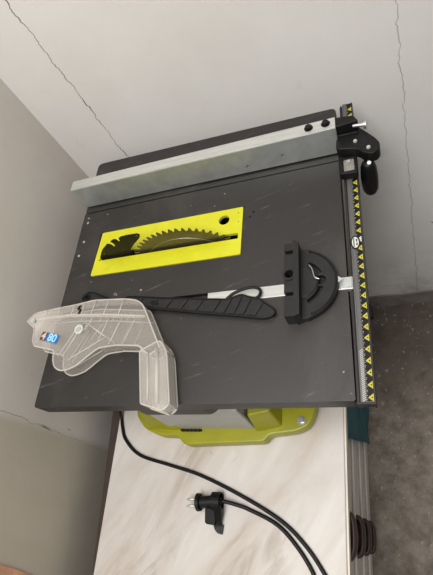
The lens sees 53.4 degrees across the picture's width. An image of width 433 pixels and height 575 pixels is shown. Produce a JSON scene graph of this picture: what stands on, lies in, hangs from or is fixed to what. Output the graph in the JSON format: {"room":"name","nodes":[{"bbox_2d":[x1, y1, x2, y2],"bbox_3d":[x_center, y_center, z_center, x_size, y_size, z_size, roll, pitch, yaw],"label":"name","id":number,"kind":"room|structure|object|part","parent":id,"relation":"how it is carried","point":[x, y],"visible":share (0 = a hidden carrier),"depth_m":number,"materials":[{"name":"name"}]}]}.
{"room":"garage","nodes":[
{"label":"garage","id":0,"kind":"room"},
{"bbox_2d":[0,78,112,574],"bbox_3d":[-0.633,1.026,0.060,0.120,2.600,3.385,-8,59,21],"label":"wall","id":1,"kind":"structure","parent":0,"point":[53,464],"depth_m":0.90,"materials":[{"name":"grey paint"}]},
{"bbox_2d":[0,565,28,574],"bbox_3d":[-0.375,0.584,0.732,0.006,0.250,0.220,-8,59,21],"label":"trim","id":2,"kind":"structure","parent":1,"relation":"attached to","point":[4,570],"depth_m":0.77,"materials":[{"name":"wood"}]},
{"bbox_2d":[0,0,432,295],"bbox_3d":[1.001,-0.709,0.334,3.397,2.600,0.120,-8,59,21],"label":"wall","id":3,"kind":"structure","parent":0,"point":[109,80],"depth_m":0.86,"materials":[{"name":"white paint"}]},
{"bbox_2d":[369,289,432,307],"bbox_3d":[1.484,-0.068,1.301,3.200,0.090,0.010,-8,59,21],"label":"trim","id":4,"kind":"structure","parent":3,"relation":"attached to","point":[426,295],"depth_m":1.60,"materials":[{"name":"concrete"}]},
{"bbox_2d":[367,302,432,574],"bbox_3d":[1.387,1.405,0.598,3.397,0.100,3.505,-8,59,21],"label":"floor","id":5,"kind":"structure","parent":0,"point":[400,430],"depth_m":1.42,"materials":[{"name":"concrete"}]},
{"bbox_2d":[92,292,376,574],"bbox_3d":[0.127,0.594,1.138,0.580,0.720,1.320,-8,59,21],"label":"table","id":6,"kind":"object","parent":5,"relation":"on","point":[316,480],"visible":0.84,"depth_m":0.84,"materials":[{"name":"laminate"}]},
{"bbox_3d":[-0.123,0.613,1.246,0.034,0.714,1.240,-8,59,20],"label":"panel","id":7,"kind":"part","parent":6,"relation":"part of","materials":[{"name":"brown wood"}]},
{"bbox_2d":[94,407,347,574],"bbox_3d":[0.014,0.428,0.853,0.540,0.022,1.320,-8,59,20],"label":"countertop","id":8,"kind":"structure","parent":6,"relation":"on","point":[149,527],"depth_m":0.84,"materials":[{"name":"stone"}]},
{"bbox_2d":[27,102,377,446],"bbox_3d":[-0.022,-0.012,0.904,0.656,0.337,0.616,-7,59,21],"label":"saw","id":9,"kind":"object","parent":8,"relation":"on","point":[240,381],"depth_m":0.76,"materials":[{"name":"grey metal"}]},
{"bbox_3d":[-0.231,0.082,0.766,0.303,0.002,0.133,-7,59,21],"label":"panel","id":10,"kind":"part","parent":9,"relation":"part of","materials":[{"name":"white plastic"}]},
{"bbox_3d":[-0.220,0.097,0.788,0.303,0.002,0.129,-7,59,21],"label":"panel","id":11,"kind":"part","parent":9,"relation":"part of","materials":[{"name":"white plastic"}]},
{"bbox_3d":[-0.200,0.090,0.762,0.373,0.037,0.161,12,67,30],"label":"blade guard","id":12,"kind":"part","parent":9,"relation":"part of","materials":[{"name":"clear plastic"}]},
{"bbox_3d":[-0.102,-0.087,0.848,0.323,0.006,0.107,-7,59,21],"label":"throat plate","id":13,"kind":"part","parent":9,"relation":"part of","materials":[{"name":"yellow plastic"}]},
{"bbox_2d":[82,286,275,318],"bbox_3d":[-0.081,0.016,0.768,0.397,0.009,0.058,3,63,26],"label":"stick","id":14,"kind":"object","parent":9,"relation":"on","point":[240,305],"visible":0.9,"depth_m":0.72,"materials":[{"name":"grey plastic"}]},
{"bbox_3d":[-0.043,-0.046,0.888,0.254,0.254,0.003,-7,59,21],"label":"saw blade","id":15,"kind":"part","parent":9,"relation":"part of","materials":[{"name":"silver metal"}]},
{"bbox_2d":[181,429,201,431],"bbox_3d":[-0.053,0.299,0.899,0.049,0.004,0.006,-7,59,21],"label":"grille","id":16,"kind":"object","parent":9,"relation":"attached to","point":[182,430],"depth_m":0.90,"materials":[{"name":"black plastic"}]},
{"bbox_3d":[-0.031,0.259,0.846,0.188,0.120,0.014,-7,59,21],"label":"panel","id":17,"kind":"part","parent":9,"relation":"part of","materials":[{"name":"grey plastic"}]},
{"bbox_2d":[70,116,380,213],"bbox_3d":[-0.005,-0.202,0.870,0.633,0.136,0.099,-7,59,21],"label":"fence","id":18,"kind":"object","parent":9,"relation":"on","point":[343,136],"visible":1,"depth_m":0.82,"materials":[{"name":"metal"}]},
{"bbox_3d":[0.232,-0.210,0.755,0.032,0.015,0.042,-7,59,21],"label":"indicator frame","id":19,"kind":"part","parent":18,"relation":"part of","materials":[{"name":"black plastic"}]},
{"bbox_3d":[0.275,-0.197,0.772,0.030,0.082,0.030,-7,59,21],"label":"cam lever","id":20,"kind":"part","parent":18,"relation":"part of","materials":[{"name":"black plastic"}]},
{"bbox_2d":[208,240,353,324],"bbox_3d":[0.095,0.007,0.684,0.231,0.043,0.131,-26,54,9],"label":"gauge","id":21,"kind":"object","parent":9,"relation":"on","point":[312,283],"visible":0.98,"depth_m":0.66,"materials":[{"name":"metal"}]},
{"bbox_3d":[0.121,-0.010,0.676,0.024,0.032,0.137,-7,59,21],"label":"plate","id":22,"kind":"part","parent":21,"relation":"part of","materials":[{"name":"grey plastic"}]},
{"bbox_3d":[0.144,-0.010,0.669,0.029,0.002,0.057,-7,59,21],"label":"plate","id":23,"kind":"part","parent":21,"relation":"part of","materials":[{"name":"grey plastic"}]},
{"bbox_3d":[0.231,-0.100,0.715,0.017,0.022,0.585,-6,60,21],"label":"fence rail","id":24,"kind":"part","parent":9,"relation":"part of","materials":[{"name":"black metal"}]},
{"bbox_3d":[0.232,-0.096,0.720,0.025,0.034,0.588,-6,60,21],"label":"rail trim","id":25,"kind":"part","parent":9,"relation":"part of","materials":[{"name":"grey plastic"}]},
{"bbox_3d":[0.230,0.038,0.677,0.032,0.029,0.031,-7,59,21],"label":"rail knob","id":26,"kind":"part","parent":9,"relation":"part of","materials":[{"name":"black plastic"}]},
{"bbox_2d":[119,411,326,574],"bbox_3d":[-0.012,0.403,0.833,0.637,0.052,0.117,32,78,35],"label":"power cord","id":27,"kind":"object","parent":8,"relation":"on","point":[213,504],"visible":0.98,"depth_m":0.82,"materials":[{"name":"black rubber"}]},
{"bbox_3d":[0.256,0.447,0.855,0.021,0.160,1.282,-5,60,22],"label":"drawer","id":28,"kind":"part","parent":6,"relation":"part of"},
{"bbox_3d":[0.247,0.456,0.788,0.024,0.048,0.084,-5,60,22],"label":"handle","id":29,"kind":"part","parent":6,"relation":"part of","materials":[{"name":"brown plastic"}]},
{"bbox_3d":[0.317,0.526,0.990,0.021,0.160,1.282,-5,60,22],"label":"drawer","id":30,"kind":"part","parent":6,"relation":"part of","materials":[{"name":"grey metal"}]},
{"bbox_2d":[347,407,369,443],"bbox_3d":[0.380,0.296,1.145,0.015,0.575,0.306,-5,60,22],"label":"cloth","id":31,"kind":"object","parent":6,"relation":"hanging from","point":[357,418],"visible":0.29,"depth_m":1.08,"materials":[{"name":"teal fabric"}]},
{"bbox_3d":[0.309,0.535,0.923,0.024,0.048,0.084,-5,60,22],"label":"handle","id":32,"kind":"part","parent":6,"relation":"part of","materials":[{"name":"brown plastic"}]},
{"bbox_3d":[0.379,0.605,1.124,0.021,0.160,1.282,-5,60,22],"label":"drawer","id":33,"kind":"part","parent":6,"relation":"part of","materials":[{"name":"grey metal"}]},
{"bbox_3d":[0.441,0.684,1.259,0.021,0.160,1.282,-5,60,22],"label":"drawer","id":34,"kind":"part","parent":6,"relation":"part of","materials":[{"name":"grey metal"}]},
{"bbox_3d":[0.370,0.614,1.058,0.024,0.048,0.084,-5,60,22],"label":"handle","id":35,"kind":"part","parent":6,"relation":"part of","materials":[{"name":"brown plastic"}]},
{"bbox_3d":[0.432,0.693,1.193,0.024,0.048,0.084,-5,60,22],"label":"handle","id":36,"kind":"part","parent":6,"relation":"part of","materials":[{"name":"brown plastic"}]}
]}

